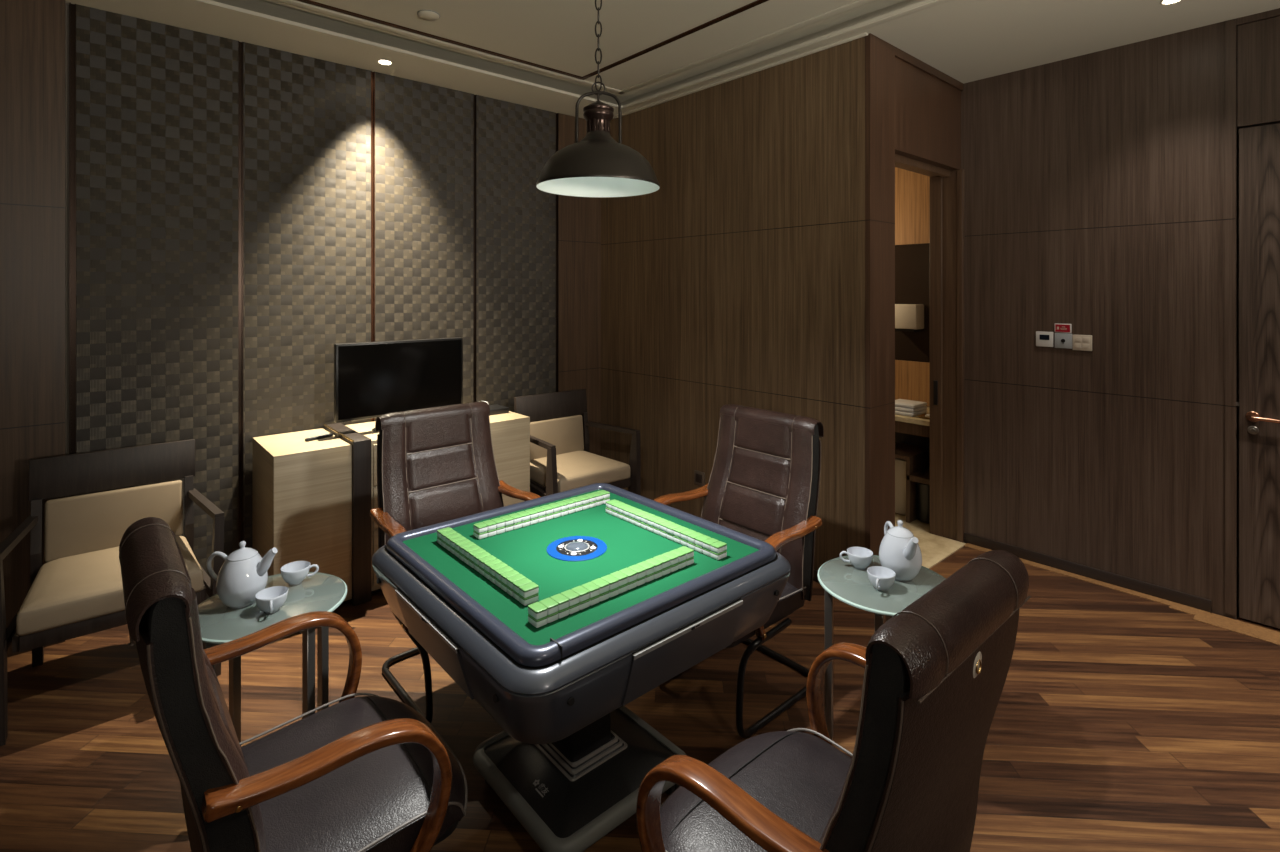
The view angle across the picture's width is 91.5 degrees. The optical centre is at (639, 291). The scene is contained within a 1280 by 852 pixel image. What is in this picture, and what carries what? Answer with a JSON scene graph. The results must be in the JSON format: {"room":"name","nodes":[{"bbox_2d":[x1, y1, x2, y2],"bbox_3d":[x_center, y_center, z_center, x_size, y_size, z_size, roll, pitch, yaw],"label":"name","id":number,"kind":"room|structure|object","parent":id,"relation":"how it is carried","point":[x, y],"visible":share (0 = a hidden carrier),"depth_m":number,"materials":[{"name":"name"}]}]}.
{"room":"mahjong room","nodes":[
{"label":"mahjong room","id":0,"kind":"room"},
{"bbox_2d":[66,4,68,496],"bbox_3d":[-2.075,0.100,3.489,4.900,3.000,0.120,0,0,-41],"label":"wall","id":1,"kind":"structure","parent":0,"point":[67,5],"depth_m":2.90,"materials":[{"name":"brown paint"}]},
{"bbox_2d":[0,0,65,657],"bbox_3d":[-3.214,0.132,2.373,1.515,2.936,0.050,0,0,-41],"label":"panel","id":2,"kind":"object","parent":1,"relation":"attached to","point":[32,32],"depth_m":2.77,"materials":[{"name":"brown wood"}]},
{"bbox_2d":[69,3,75,496],"bbox_3d":[-2.634,0.132,2.898,0.024,2.936,0.031,0,0,-41],"label":"trim","id":3,"kind":"structure","parent":1,"relation":"attached to","point":[72,7],"depth_m":2.89,"materials":[{"name":"brown metal"}]},
{"bbox_2d":[76,4,237,598],"bbox_3d":[-2.385,0.132,3.117,0.643,2.936,0.030,0,0,-41],"label":"panel","id":4,"kind":"object","parent":1,"relation":"attached to","point":[157,103],"visible":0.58,"depth_m":3.10,"materials":[{"name":"grey fabric"}]},
{"bbox_2d":[238,41,242,548],"bbox_3d":[-2.137,0.132,3.336,0.024,2.936,0.031,0,0,-41],"label":"trim","id":5,"kind":"structure","parent":1,"relation":"attached to","point":[240,44],"depth_m":3.33,"materials":[{"name":"brown metal"}]},
{"bbox_2d":[243,42,370,547],"bbox_3d":[-1.881,0.132,3.561,0.661,2.936,0.030,0,0,-41],"label":"panel","id":6,"kind":"object","parent":1,"relation":"attached to","point":[307,120],"visible":0.58,"depth_m":3.51,"materials":[{"name":"grey fabric"}]},
{"bbox_2d":[371,71,374,421],"bbox_3d":[-1.626,0.132,3.786,0.024,2.936,0.031,0,0,-41],"label":"trim","id":7,"kind":"structure","parent":1,"relation":"attached to","point":[372,73],"depth_m":3.78,"materials":[{"name":"brown metal"}]},
{"bbox_2d":[375,72,472,420],"bbox_3d":[-1.375,0.132,4.007,0.647,2.936,0.030,0,0,-41],"label":"panel","id":8,"kind":"object","parent":1,"relation":"attached to","point":[424,131],"visible":0.58,"depth_m":3.98,"materials":[{"name":"grey fabric"}]},
{"bbox_2d":[473,94,475,401],"bbox_3d":[-1.125,0.132,4.227,0.024,2.936,0.031,0,0,-41],"label":"trim","id":9,"kind":"structure","parent":1,"relation":"attached to","point":[474,96],"depth_m":4.22,"materials":[{"name":"brown metal"}]},
{"bbox_2d":[476,95,555,491],"bbox_3d":[-0.877,0.132,4.446,0.641,2.936,0.030,0,0,-41],"label":"panel","id":10,"kind":"object","parent":1,"relation":"attached to","point":[516,220],"visible":0.58,"depth_m":4.41,"materials":[{"name":"grey fabric"}]},
{"bbox_2d":[556,113,557,391],"bbox_3d":[-0.629,0.132,4.665,0.024,2.936,0.031,0,0,-41],"label":"trim","id":11,"kind":"structure","parent":1,"relation":"attached to","point":[556,113],"depth_m":4.67,"materials":[{"name":"brown metal"}]},
{"bbox_2d":[558,113,600,455],"bbox_3d":[-0.466,0.132,4.805,0.405,2.936,0.035,0,0,-41],"label":"panel","id":12,"kind":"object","parent":1,"relation":"attached to","point":[579,218],"depth_m":4.79,"materials":[{"name":"brown wood"}]},
{"bbox_2d":[0,542,1279,851],"bbox_3d":[0.477,1.640,1.954,6.700,0.080,5.700,0,0,-41],"label":"floor","id":13,"kind":"structure","parent":0,"point":[1122,722],"depth_m":2.31,"materials":[{"name":"brown wood"}]},
{"bbox_2d":[0,439,224,745],"bbox_3d":[-2.207,1.156,2.633,0.698,0.888,0.612,0,0,-40],"label":"lounge armchair","id":14,"kind":"object","parent":13,"relation":"on","point":[78,592],"visible":0.89,"depth_m":2.67,"materials":[{"name":"beige fabric"}]},
{"bbox_2d":[15,535,203,635],"bbox_3d":[-2.183,1.191,2.604,0.563,0.118,0.497,0,0,-40],"label":"seat cushion","id":15,"kind":"object","parent":14,"relation":"on","point":[78,588],"depth_m":2.42,"materials":[{"name":"beige fabric"}]},
{"bbox_2d":[44,480,182,561],"bbox_3d":[-2.357,1.022,2.814,0.476,0.258,0.067,0,0,-40],"label":"cushion","id":16,"kind":"object","parent":14,"relation":"on","point":[78,525],"depth_m":2.77,"materials":[{"name":"beige fabric"}]},
{"bbox_2d":[198,572,346,746],"bbox_3d":[-1.192,1.300,2.011,0.450,0.600,0.450,0,0,-41],"label":"side table","id":17,"kind":"object","parent":13,"relation":"on","point":[219,623],"visible":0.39,"depth_m":1.98,"materials":[{"name":"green glass"}]},
{"bbox_2d":[207,541,276,608],"bbox_3d":[-1.280,0.901,2.009,0.197,0.198,0.141,0,0,37],"label":"teapot","id":18,"kind":"object","parent":17,"relation":"on","point":[243,573],"visible":0.98,"depth_m":1.97,"materials":[{"name":"white ceramic"}]},
{"bbox_2d":[216,553,267,608],"bbox_3d":[-1.279,0.924,2.008,0.142,0.152,0.142,0,0,3],"label":"pot","id":19,"kind":"object","parent":18,"relation":"attached to","point":[241,576],"depth_m":1.96,"materials":[{"name":"grey ceramic"}]},
{"bbox_2d":[255,586,288,613],"bbox_3d":[-1.149,0.971,1.955,0.104,0.057,0.091,0,0,24],"label":"teacup","id":20,"kind":"object","parent":17,"relation":"on","point":[270,600],"visible":1,"depth_m":1.95,"materials":[{"name":"grey ceramic"}]},
{"bbox_2d":[280,561,318,585],"bbox_3d":[-1.180,0.971,2.150,0.091,0.057,0.103,0,0,34],"label":"teacup","id":21,"kind":"object","parent":17,"relation":"on","point":[293,573],"visible":1,"depth_m":2.14,"materials":[{"name":"white ceramic"}]},
{"bbox_2d":[119,517,466,851],"bbox_3d":[-0.777,1.054,1.421,0.678,1.093,0.647,0,0,-41],"label":"office chair","id":22,"kind":"object","parent":13,"relation":"on","point":[369,773],"visible":1,"depth_m":1.28,"materials":[{"name":"brown leather"}]},
{"bbox_2d":[252,411,529,605],"bbox_3d":[-1.371,1.179,3.610,1.410,0.842,0.540,0,0,-41],"label":"base cabinet","id":23,"kind":"object","parent":13,"relation":"on","point":[312,501],"visible":0.49,"depth_m":3.17,"materials":[{"name":"beige wood"}]},
{"bbox_2d":[305,433,332,441],"bbox_3d":[-1.707,0.772,3.321,0.032,0.014,0.156,0,0,29],"label":"remote control","id":24,"kind":"object","parent":23,"relation":"on","point":[328,434],"visible":1,"depth_m":3.31,"materials":[{"name":"black plastic"}]},
{"bbox_2d":[334,337,462,431],"bbox_3d":[-1.376,0.530,3.606,0.728,0.500,0.170,0,0,-41],"label":"television","id":25,"kind":"object","parent":23,"relation":"on","point":[372,379],"visible":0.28,"depth_m":3.55,"materials":[{"name":"black"}]},
{"bbox_2d":[477,400,508,415],"bbox_3d":[-0.997,0.749,4.050,0.200,0.063,0.235,0,0,-41],"label":"box","id":26,"kind":"object","parent":23,"relation":"on","point":[495,409],"visible":0.34,"depth_m":4.00,"materials":[{"name":"black plastic"}]},
{"bbox_2d":[370,402,540,722],"bbox_3d":[-0.730,1.054,2.560,0.647,1.093,0.678,0,0,-41],"label":"office chair","id":27,"kind":"object","parent":13,"relation":"on","point":[435,465],"visible":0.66,"depth_m":2.66,"materials":[{"name":"brown leather"}]},
{"bbox_2d":[514,389,640,496],"bbox_3d":[-0.453,1.156,4.205,0.698,0.888,0.612,0,0,-40],"label":"lounge armchair","id":28,"kind":"object","parent":13,"relation":"on","point":[561,460],"visible":0.61,"depth_m":4.24,"materials":[{"name":"beige fabric"}]},
{"bbox_2d":[530,415,583,460],"bbox_3d":[-0.603,1.022,4.386,0.476,0.258,0.067,0,0,-40],"label":"cushion","id":29,"kind":"object","parent":28,"relation":"on","point":[566,433],"depth_m":4.39,"materials":[{"name":"beige fabric"}]},
{"bbox_2d":[530,451,629,492],"bbox_3d":[-0.429,1.191,4.176,0.563,0.118,0.497,0,0,-40],"label":"seat cushion","id":30,"kind":"object","parent":28,"relation":"on","point":[575,469],"depth_m":4.08,"materials":[{"name":"beige fabric"}]},
{"bbox_2d":[371,483,790,851],"bbox_3d":[-0.199,1.201,2.011,1.025,0.799,1.025,0,0,-41],"label":"table","id":31,"kind":"object","parent":13,"relation":"on","point":[569,761],"visible":0.91,"depth_m":1.77,"materials":[{"name":"green fabric"}]},
{"bbox_2d":[437,527,538,605],"bbox_3d":[-0.467,0.799,1.848,0.045,0.041,0.554,0,0,-41],"label":"tiles","id":32,"kind":"structure","parent":31,"relation":"on","point":[529,589],"depth_m":1.78,"materials":[{"name":"green"}]},
{"bbox_2d":[473,490,609,538],"bbox_3d":[-0.338,0.799,2.261,0.554,0.041,0.045,0,0,-41],"label":"tiles","id":33,"kind":"structure","parent":31,"relation":"on","point":[480,527],"depth_m":2.22,"materials":[{"name":"green"}]},
{"bbox_2d":[528,546,693,627],"bbox_3d":[-0.058,0.799,1.718,0.554,0.041,0.045,0,0,-41],"label":"tiles","id":34,"kind":"structure","parent":31,"relation":"on","point":[537,610],"depth_m":1.67,"materials":[{"name":"green"}]},
{"bbox_2d":[606,499,726,559],"bbox_3d":[0.071,0.799,2.125,0.045,0.041,0.554,0,0,-41],"label":"tiles","id":35,"kind":"structure","parent":31,"relation":"on","point":[717,547],"depth_m":2.07,"materials":[{"name":"green"}]},
{"bbox_2d":[654,404,823,737],"bbox_3d":[0.355,1.054,2.506,0.678,1.093,0.647,0,0,-41],"label":"office chair","id":36,"kind":"object","parent":13,"relation":"on","point":[764,483],"visible":0.68,"depth_m":2.54,"materials":[{"name":"brown leather"}]},
{"bbox_2d":[636,550,1030,851],"bbox_3d":[0.377,1.054,1.281,0.647,1.093,0.678,0,0,-41],"label":"office chair","id":37,"kind":"object","parent":13,"relation":"on","point":[936,671],"visible":1,"depth_m":1.08,"materials":[{"name":"brown leather"}]},
{"bbox_2d":[817,555,945,739],"bbox_3d":[0.847,1.300,2.157,0.450,0.600,0.450,0,0,-41],"label":"side table","id":38,"kind":"object","parent":13,"relation":"on","point":[840,579],"visible":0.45,"depth_m":2.14,"materials":[{"name":"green glass"}]},
{"bbox_2d":[840,547,872,569],"bbox_3d":[0.793,0.971,2.263,0.103,0.057,0.091,0,0,-31],"label":"teacup","id":39,"kind":"object","parent":38,"relation":"on","point":[860,558],"visible":1,"depth_m":2.26,"materials":[{"name":"grey ceramic"}]},
{"bbox_2d":[867,566,895,591],"bbox_3d":[0.807,0.971,2.100,0.103,0.057,0.091,0,0,-20],"label":"teacup","id":40,"kind":"object","parent":38,"relation":"on","point":[881,578],"visible":1,"depth_m":2.09,"materials":[{"name":"grey ceramic"}]},
{"bbox_2d":[879,520,921,581],"bbox_3d":[0.913,0.901,2.193,0.141,0.198,0.197,0,0,-36],"label":"teapot","id":41,"kind":"object","parent":38,"relation":"on","point":[899,550],"visible":0.98,"depth_m":2.14,"materials":[{"name":"grey ceramic"}]},
{"bbox_2d":[65,0,1279,118],"bbox_3d":[0.494,-1.468,1.935,6.900,0.264,5.850,0,0,-41],"label":"ceiling","id":42,"kind":"structure","parent":0,"point":[967,41],"depth_m":3.31,"materials":[{"name":"beige paint"}]},
{"bbox_2d":[377,59,392,64],"bbox_3d":[-1.482,-1.340,3.625,0.084,0.016,0.084,0,0,-41],"label":"recessed light","id":43,"kind":"object","parent":42,"relation":"in","point":[381,61],"visible":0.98,"depth_m":3.63,"materials":[{"name":"beige paint"}]},
{"bbox_2d":[417,10,439,20],"bbox_3d":[-1.081,-1.413,3.193,0.112,0.014,0.112,0,0,-41],"label":"smoke detector","id":44,"kind":"object","parent":42,"relation":"attached to","point":[429,15],"visible":1,"depth_m":3.17,"materials":[{"name":"beige paint"}]},
{"bbox_2d":[297,0,768,79],"bbox_3d":[-0.246,-1.417,1.160,3.766,0.009,4.666,0,0,-41],"label":"trim","id":45,"kind":"structure","parent":42,"relation":"attached to","point":[755,3],"depth_m":3.45,"materials":[{"name":"brown metal"}]},
{"bbox_2d":[276,0,873,93],"bbox_3d":[-0.124,-1.417,1.314,4.151,0.011,4.735,0,0,-41],"label":"trim","id":46,"kind":"structure","parent":42,"relation":"attached to","point":[857,3],"depth_m":3.52,"materials":[{"name":"beige paint"}]},
{"bbox_2d":[536,0,659,196],"bbox_3d":[-0.133,-0.876,1.999,0.394,1.087,0.394,0,0,-33],"label":"pendant lamp","id":47,"kind":"object","parent":42,"relation":"hanging from","point":[597,165],"visible":1,"depth_m":1.95,"materials":[{"name":"brown metal"}]},
{"bbox_2d":[1160,0,1181,4],"bbox_3d":[2.434,-1.340,2.855,0.084,0.016,0.084,0,0,-41],"label":"recessed light","id":48,"kind":"object","parent":42,"relation":"in","point":[1166,2],"visible":1,"depth_m":2.87,"materials":[{"name":"beige paint"}]},
{"bbox_2d":[601,36,864,570],"bbox_3d":[0.449,0.127,4.134,0.100,2.946,2.290,0,0,-41],"label":"wall","id":49,"kind":"structure","parent":0,"point":[740,279],"depth_m":3.86,"materials":[{"name":"brown wood"}]},
{"bbox_2d":[694,470,704,485],"bbox_3d":[0.391,1.228,4.114,0.012,0.090,0.090,0,0,-41],"label":"wall outlet","id":50,"kind":"object","parent":49,"relation":"attached to","point":[699,477],"visible":0.93,"depth_m":4.11,"materials":[{"name":"brown"}]},
{"bbox_2d":[696,473,701,482],"bbox_3d":[0.388,1.228,4.112,0.003,0.056,0.056,0,0,-41],"label":"socket","id":51,"kind":"object","parent":50,"relation":"attached to","point":[698,475],"depth_m":4.11,"materials":[{"name":"grey plastic"}]},
{"bbox_2d":[612,0,949,119],"bbox_3d":[1.368,-1.332,2.925,0.120,0.010,5.180,0,0,-41],"label":"trim","id":52,"kind":"structure","parent":49,"relation":"attached to","point":[935,2],"depth_m":3.55,"materials":[{"name":"beige paint"}]},
{"bbox_2d":[813,569,818,582],"bbox_3d":[0.432,1.570,4.066,0.015,0.060,2.270,0,0,-41],"label":"baseboard","id":53,"kind":"structure","parent":49,"relation":"attached to","point":[815,577],"depth_m":3.44,"materials":[{"name":"grey"}]},
{"bbox_2d":[865,33,962,554],"bbox_3d":[1.575,0.127,3.688,1.200,2.946,0.190,0,0,-41],"label":"wall","id":54,"kind":"structure","parent":0,"point":[913,108],"depth_m":3.33,"materials":[{"name":"brown wood"}]},
{"bbox_2d":[895,154,963,541],"bbox_3d":[1.667,0.407,3.770,0.914,2.386,0.208,0,0,-41],"label":"door frame","id":55,"kind":"structure","parent":54,"relation":"attached to","point":[946,186],"depth_m":4.04,"materials":[{"name":"brown wood"}]},
{"bbox_2d":[934,380,937,404],"bbox_3d":[1.938,0.660,4.091,0.008,0.160,0.025,0,0,-41],"label":"strike plate","id":56,"kind":"object","parent":54,"relation":"attached to","point":[935,381],"visible":1,"depth_m":4.09,"materials":[{"name":"black metal"}]},
{"bbox_2d":[895,513,965,568],"bbox_3d":[1.355,1.597,4.527,1.780,0.006,1.800,0,0,-41],"label":"floor","id":57,"kind":"structure","parent":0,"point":[934,548],"depth_m":3.96,"materials":[{"name":"beige stone"}]},
{"bbox_2d":[895,458,905,514],"bbox_3d":[1.914,1.394,4.513,0.180,0.388,0.180,0,0,-41],"label":"waste bin","id":58,"kind":"object","parent":57,"relation":"on","point":[900,464],"visible":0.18,"depth_m":4.46,"materials":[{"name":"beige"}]},
{"bbox_2d":[895,407,929,522],"bbox_3d":[1.769,1.234,4.780,0.535,0.733,1.168,0,0,-41],"label":"bathroom vanity","id":59,"kind":"object","parent":57,"relation":"on","point":[912,434],"visible":0.12,"depth_m":4.35,"materials":[{"name":"brown wood"}]},
{"bbox_2d":[895,407,929,425],"bbox_3d":[1.766,0.883,4.783,0.535,0.033,1.160,0,0,-41],"label":"countertop","id":60,"kind":"structure","parent":59,"relation":"on","point":[915,419],"depth_m":4.29,"materials":[{"name":"beige stone"}]},
{"bbox_2d":[895,409,926,416],"bbox_3d":[1.898,0.854,4.479,0.230,0.025,0.230,0,0,-41],"label":"folded towel","id":61,"kind":"object","parent":60,"relation":"on","point":[910,414],"visible":0.53,"depth_m":4.37,"materials":[{"name":"grey fabric"}]},
{"bbox_2d":[895,406,926,412],"bbox_3d":[1.905,0.828,4.478,0.220,0.025,0.220,0,0,-41],"label":"folded towel","id":62,"kind":"object","parent":61,"relation":"on","point":[923,407],"visible":0.5,"depth_m":4.38,"materials":[{"name":"grey fabric"}]},
{"bbox_2d":[895,399,926,408],"bbox_3d":[1.912,0.801,4.478,0.210,0.025,0.210,0,0,-41],"label":"folded towel","id":63,"kind":"object","parent":62,"relation":"on","point":[904,403],"visible":0.77,"depth_m":4.42,"materials":[{"name":"grey fabric"}]},
{"bbox_2d":[917,414,929,418],"bbox_3d":[1.989,0.859,4.292,0.124,0.014,0.124,0,0,-41],"label":"tray","id":64,"kind":"object","parent":60,"relation":"on","point":[920,415],"visible":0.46,"depth_m":4.29,"materials":[{"name":"brown wood"}]},
{"bbox_2d":[907,467,929,484],"bbox_3d":[2.036,1.282,4.375,0.360,0.035,0.168,0,0,-41],"label":"shelf","id":65,"kind":"object","parent":59,"relation":"attached to","point":[922,474],"depth_m":4.30,"materials":[{"name":"brown wood"}]},
{"bbox_2d":[916,482,929,523],"bbox_3d":[1.995,1.454,4.331,0.156,0.268,0.156,0,0,-41],"label":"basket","id":66,"kind":"object","parent":57,"relation":"on","point":[922,490],"visible":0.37,"depth_m":4.28,"materials":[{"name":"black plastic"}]},
{"bbox_2d":[961,8,1279,619],"bbox_3d":[3.156,0.127,2.862,0.120,2.946,3.520,0,0,-41],"label":"wall","id":67,"kind":"structure","parent":0,"point":[1094,183],"depth_m":3.42,"materials":[{"name":"brown wood"}]},
{"bbox_2d":[1036,331,1052,346],"bbox_3d":[2.370,0.276,3.655,0.014,0.088,0.088,0,0,-41],"label":"thermostat","id":68,"kind":"object","parent":67,"relation":"attached to","point":[1044,339],"visible":1,"depth_m":3.65,"materials":[{"name":"grey plastic"}]},
{"bbox_2d":[1055,333,1071,348],"bbox_3d":[2.431,0.280,3.584,0.015,0.086,0.086,0,0,-41],"label":"button","id":69,"kind":"object","parent":67,"relation":"attached to","point":[1062,340],"visible":1,"depth_m":3.58,"materials":[{"name":"grey"}]},
{"bbox_2d":[1055,323,1071,332],"bbox_3d":[2.430,0.208,3.586,0.013,0.052,0.082,0,0,-41],"label":"card","id":70,"kind":"object","parent":67,"relation":"attached to","point":[1059,328],"visible":1,"depth_m":3.58,"materials":[{"name":"red plastic"}]},
{"bbox_2d":[1073,335,1091,350],"bbox_3d":[2.492,0.286,3.516,0.014,0.088,0.092,0,0,-41],"label":"light switch","id":71,"kind":"object","parent":67,"relation":"attached to","point":[1080,342],"visible":1,"depth_m":3.51,"materials":[{"name":"beige plastic"}]},
{"bbox_2d":[964,533,1211,612],"bbox_3d":[2.460,1.569,3.549,0.015,0.062,1.172,0,0,-41],"label":"baseboard","id":72,"kind":"structure","parent":67,"relation":"attached to","point":[1168,594],"depth_m":3.46,"materials":[{"name":"grey"}]},
{"bbox_2d":[964,543,1279,644],"bbox_3d":[3.085,1.598,2.719,0.145,0.004,3.200,0,0,-41],"label":"trim","id":73,"kind":"structure","parent":67,"relation":"attached to","point":[1247,629],"depth_m":3.09,"materials":[{"name":"brown wood"}]},
{"bbox_2d":[1225,19,1235,615],"bbox_3d":[2.896,0.125,3.060,0.008,2.910,0.038,0,0,-41],"label":"trim","id":74,"kind":"structure","parent":67,"relation":"attached to","point":[1230,26],"depth_m":3.06,"materials":[{"name":"brown wood"}]},
{"bbox_2d":[1236,123,1279,628],"bbox_3d":[3.223,0.396,2.684,0.111,2.384,0.964,0,0,-41],"label":"door","id":75,"kind":"structure","parent":67,"relation":"in","point":[1259,146],"depth_m":2.99,"materials":[{"name":"brown wood"}]},
{"bbox_3d":[1.912,0.100,5.151,0.120,3.000,1.800,0,0,-41],"label":"wall","id":76,"kind":"structure","parent":0,"visible":0},
{"bbox_2d":[895,304,923,331],"bbox_3d":[2.050,0.198,4.793,0.145,0.205,0.210,0,0,-41],"label":"paper towel dispenser","id":77,"kind":"object","parent":76,"relation":"attached to","point":[908,317],"visible":0.77,"depth_m":4.72,"materials":[{"name":"beige"}]},
{"bbox_2d":[895,243,929,362],"bbox_3d":[1.977,0.083,4.975,0.015,0.905,1.150,0,0,-41],"label":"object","id":78,"kind":"structure","parent":76,"relation":"attached to","point":[912,261],"depth_m":4.81,"materials":[{"name":"brown wood"}]},
{"bbox_2d":[895,167,929,244],"bbox_3d":[1.973,-0.755,4.971,0.025,0.770,1.150,0,0,-41],"label":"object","id":79,"kind":"structure","parent":76,"relation":"attached to","point":[912,189],"depth_m":4.82,"materials":[{"name":"brown wood"}]},
{"bbox_2d":[895,360,929,406],"bbox_3d":[1.973,0.700,4.971,0.025,0.330,1.150,0,0,-41],"label":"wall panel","id":80,"kind":"structure","parent":76,"relation":"attached to","point":[912,378],"depth_m":4.81,"materials":[{"name":"brown wood"}]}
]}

